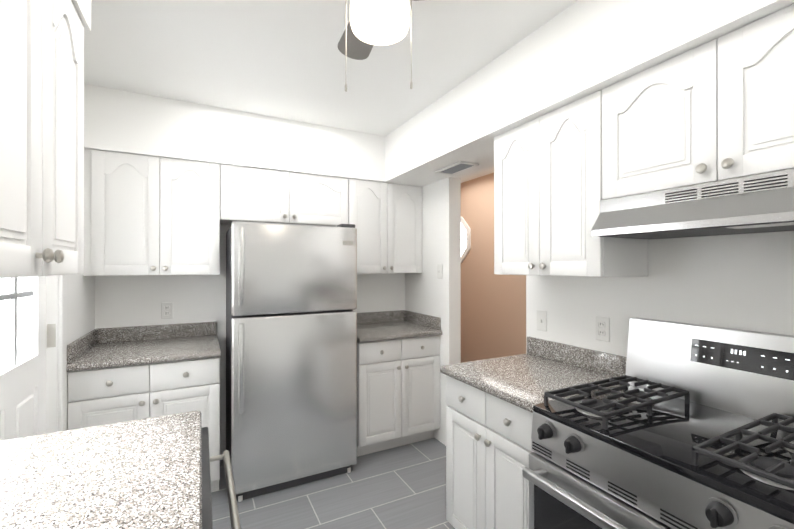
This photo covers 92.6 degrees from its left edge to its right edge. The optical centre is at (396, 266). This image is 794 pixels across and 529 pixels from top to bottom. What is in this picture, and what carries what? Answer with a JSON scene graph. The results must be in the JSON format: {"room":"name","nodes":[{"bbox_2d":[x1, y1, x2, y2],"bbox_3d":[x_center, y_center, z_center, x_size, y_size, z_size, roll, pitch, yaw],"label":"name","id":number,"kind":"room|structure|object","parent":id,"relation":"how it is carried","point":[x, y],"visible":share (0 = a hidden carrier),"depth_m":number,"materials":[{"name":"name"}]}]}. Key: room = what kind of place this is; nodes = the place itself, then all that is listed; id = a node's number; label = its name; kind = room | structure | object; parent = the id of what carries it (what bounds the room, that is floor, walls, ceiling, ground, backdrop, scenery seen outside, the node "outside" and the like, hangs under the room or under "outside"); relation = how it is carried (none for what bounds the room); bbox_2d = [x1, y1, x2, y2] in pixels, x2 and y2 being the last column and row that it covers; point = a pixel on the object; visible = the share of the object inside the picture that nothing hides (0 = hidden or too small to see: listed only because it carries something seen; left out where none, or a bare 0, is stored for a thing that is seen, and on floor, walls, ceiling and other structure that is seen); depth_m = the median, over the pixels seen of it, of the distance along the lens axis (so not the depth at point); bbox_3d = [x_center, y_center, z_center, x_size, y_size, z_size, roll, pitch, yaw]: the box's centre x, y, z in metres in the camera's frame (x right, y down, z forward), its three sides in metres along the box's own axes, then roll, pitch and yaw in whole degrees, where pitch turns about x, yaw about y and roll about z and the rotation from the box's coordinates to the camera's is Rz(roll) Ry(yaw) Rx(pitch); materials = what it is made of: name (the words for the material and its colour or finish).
{"room":"kitchen","nodes":[
{"label":"kitchen","id":0,"kind":"room"},
{"bbox_2d":[66,273,97,430],"bbox_3d":[-0.963,0.172,0.340,0.140,2.510,5.120,0,0,-27],"label":"wall","id":1,"kind":"structure","parent":0,"point":[82,291],"depth_m":2.23,"materials":[{"name":"white paint"}]},
{"bbox_2d":[0,276,45,440],"bbox_3d":[-1.540,0.413,1.516,0.097,2.020,0.792,0,0,-27],"label":"exterior door","id":2,"kind":"structure","parent":1,"relation":"in","point":[23,398],"depth_m":1.69,"materials":[{"name":"white paint"}]},
{"bbox_2d":[0,0,83,277],"bbox_3d":[-0.896,-0.341,0.721,0.321,0.728,0.727,0,0,-27],"label":"upper cabinet","id":3,"kind":"object","parent":1,"relation":"attached to","point":[41,137],"visible":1,"depth_m":0.78,"materials":[{"name":"white wood"}]},
{"bbox_2d":[20,275,66,433],"bbox_3d":[-1.558,0.382,1.507,0.156,2.095,0.930,0,0,-27],"label":"door frame","id":4,"kind":"structure","parent":1,"relation":"attached to","point":[56,344],"depth_m":1.88,"materials":[{"name":"white wood"}]},
{"bbox_2d":[98,224,405,453],"bbox_3d":[-1.003,0.178,3.135,2.340,2.510,0.120,0,0,-27],"label":"wall","id":5,"kind":"structure","parent":0,"point":[136,300],"depth_m":2.81,"materials":[{"name":"white paint"}]},
{"bbox_2d":[83,149,222,275],"bbox_3d":[-1.616,-0.321,2.567,0.742,0.761,0.322,0,0,-27],"label":"upper cabinet","id":6,"kind":"object","parent":5,"relation":"attached to","point":[147,215],"depth_m":2.41,"materials":[{"name":"white wood"}]},
{"bbox_2d":[161,302,172,318],"bbox_3d":[-1.651,0.320,2.724,0.072,0.116,0.010,0,0,-27],"label":"electrical outlet","id":7,"kind":"object","parent":5,"relation":"attached to","point":[166,310],"visible":1,"depth_m":2.72,"materials":[{"name":"white plastic"}]},
{"bbox_2d":[223,164,350,226],"bbox_3d":[-0.872,-0.510,2.952,0.927,0.381,0.322,0,0,-27],"label":"upper cabinet","id":8,"kind":"object","parent":5,"relation":"attached to","point":[257,195],"depth_m":2.79,"materials":[{"name":"white wood"}]},
{"bbox_2d":[351,179,421,273],"bbox_3d":[-0.154,-0.319,3.323,0.683,0.761,0.322,0,0,-27],"label":"upper cabinet","id":9,"kind":"object","parent":5,"relation":"attached to","point":[387,217],"depth_m":3.18,"materials":[{"name":"white wood"}]},
{"bbox_2d":[84,0,577,135],"bbox_3d":[0.136,-1.122,0.912,2.615,0.080,5.120,0,0,-27],"label":"ceiling","id":10,"kind":"structure","parent":0,"point":[284,59],"depth_m":1.94,"materials":[{"name":"white paint"}]},
{"bbox_2d":[338,0,418,91],"bbox_3d":[-0.099,-0.817,1.257,0.682,0.528,0.638,0,0,-27],"label":"ceiling fan","id":11,"kind":"object","parent":10,"relation":"hanging from","point":[371,23],"visible":1,"depth_m":1.19,"materials":[{"name":"silver metal"}]},
{"bbox_2d":[211,438,454,528],"bbox_3d":[0.276,1.460,1.778,3.765,0.060,6.600,0,0,-27],"label":"floor","id":12,"kind":"structure","parent":0,"point":[401,487],"depth_m":2.33,"materials":[{"name":"grey tile"}]},
{"bbox_2d":[0,411,240,528],"bbox_3d":[-0.212,0.808,-0.176,0.716,1.234,3.175,0,0,-27],"label":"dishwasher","id":13,"kind":"object","parent":12,"relation":"on","point":[150,473],"visible":1,"depth_m":0.93,"materials":[{"name":"white stone"}]},
{"bbox_2d":[67,321,220,491],"bbox_3d":[-1.547,0.924,2.425,0.735,1.014,0.632,0,0,-27],"label":"base cabinet","id":14,"kind":"object","parent":12,"relation":"on","point":[120,374],"visible":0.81,"depth_m":2.22,"materials":[{"name":"white wood"}]},
{"bbox_2d":[226,221,356,501],"bbox_3d":[-0.774,0.571,2.725,0.800,1.722,0.736,0,0,-27],"label":"fridge","id":15,"kind":"object","parent":12,"relation":"on","point":[291,357],"visible":0.92,"depth_m":2.43,"materials":[{"name":"grey metal"}]},
{"bbox_2d":[357,310,441,455],"bbox_3d":[-0.096,0.926,3.176,0.714,1.014,0.632,0,0,-27],"label":"base cabinet","id":16,"kind":"object","parent":12,"relation":"on","point":[398,378],"visible":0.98,"depth_m":2.94,"materials":[{"name":"white wood"}]},
{"bbox_2d":[440,336,626,528],"bbox_3d":[0.647,0.923,1.830,0.632,1.014,0.622,0,0,-27],"label":"base cabinet","id":17,"kind":"object","parent":12,"relation":"on","point":[489,409],"visible":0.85,"depth_m":1.75,"materials":[{"name":"white wood"}]},
{"bbox_2d":[522,318,793,528],"bbox_3d":[0.919,0.829,1.189,0.737,1.200,0.754,0,0,-27],"label":"range","id":18,"kind":"object","parent":12,"relation":"on","point":[685,426],"visible":1,"depth_m":1.21,"materials":[{"name":"silver metal"}]},
{"bbox_2d":[71,0,793,186],"bbox_3d":[0.149,-0.894,0.918,2.365,0.376,4.880,0,0,-27],"label":"soffit","id":19,"kind":"structure","parent":0,"point":[577,50],"depth_m":2.25,"materials":[{"name":"white paint"}]},
{"bbox_2d":[435,161,478,174],"bbox_3d":[0.421,-0.696,2.703,0.160,0.012,0.320,0,0,-27],"label":"ceiling vent","id":20,"kind":"object","parent":19,"relation":"in","point":[457,167],"visible":1,"depth_m":2.68,"materials":[{"name":"white plastic"}]},
{"bbox_2d":[461,167,493,182],"bbox_3d":[0.931,-1.037,3.361,1.050,0.060,4.300,0,0,-27],"label":"ceiling","id":21,"kind":"structure","parent":0,"point":[478,174],"depth_m":4.21,"materials":[{"name":"white paint"}]},
{"bbox_2d":[461,173,525,362],"bbox_3d":[1.353,0.214,3.577,0.100,2.440,4.300,0,0,-27],"label":"wall","id":22,"kind":"structure","parent":0,"point":[493,315],"depth_m":4.14,"materials":[{"name":"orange paint"}]},
{"bbox_2d":[461,217,470,262],"bbox_3d":[0.723,-0.319,4.660,0.022,0.554,0.554,0,0,-27],"label":"window","id":23,"kind":"structure","parent":22,"relation":"in","point":[465,238],"depth_m":4.50,"materials":[{"name":"white glass"}]},
{"bbox_2d":[406,161,793,445],"bbox_3d":[1.248,0.174,1.485,0.110,2.510,5.120,0,0,-27],"label":"wall","id":24,"kind":"structure","parent":0,"point":[741,281],"depth_m":1.73,"materials":[{"name":"white paint"}]},
{"bbox_2d":[437,264,442,278],"bbox_3d":[0.346,0.043,3.090,0.015,0.116,0.072,0,0,-27],"label":"light switch","id":25,"kind":"object","parent":24,"relation":"attached to","point":[439,270],"visible":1,"depth_m":3.08,"materials":[{"name":"white plastic"}]},
{"bbox_2d":[537,310,546,331],"bbox_3d":[0.824,0.311,2.166,0.015,0.116,0.072,0,0,-27],"label":"light switch","id":26,"kind":"object","parent":24,"relation":"attached to","point":[541,320],"visible":1,"depth_m":2.16,"materials":[{"name":"white plastic"}]},
{"bbox_2d":[494,82,647,276],"bbox_3d":[0.826,-0.329,1.827,0.321,0.748,0.687,0,0,-27],"label":"upper cabinet","id":27,"kind":"object","parent":24,"relation":"attached to","point":[553,171],"depth_m":1.67,"materials":[{"name":"white wood"}]},
{"bbox_2d":[596,316,609,341],"bbox_3d":[0.996,0.305,1.839,0.010,0.116,0.072,0,0,-27],"label":"electrical outlet","id":28,"kind":"object","parent":24,"relation":"attached to","point":[602,328],"visible":1,"depth_m":1.83,"materials":[{"name":"white plastic"}]},
{"bbox_2d":[591,168,793,239],"bbox_3d":[1.098,-0.186,1.227,0.386,0.147,0.754,0,0,-27],"label":"range hood","id":29,"kind":"object","parent":24,"relation":"attached to","point":[761,203],"visible":0.98,"depth_m":1.18,"materials":[{"name":"silver metal"}]},
{"bbox_2d":[618,4,793,197],"bbox_3d":[1.129,-0.483,1.243,0.321,0.443,0.757,0,0,-27],"label":"upper cabinet","id":30,"kind":"object","parent":24,"relation":"attached to","point":[721,108],"depth_m":1.18,"materials":[{"name":"white wood"}]},
{"label":"outside","id":31,"kind":"structure","parent":0,"visible":0},
{"bbox_2d":[0,277,19,370],"bbox_3d":[-5.517,-1.062,5.485,0.020,7.000,17.000,0,0,-27],"label":"window","id":32,"kind":"structure","parent":31,"point":[5,285],"depth_m":5.21,"materials":[{"name":"white glass"}]}
]}

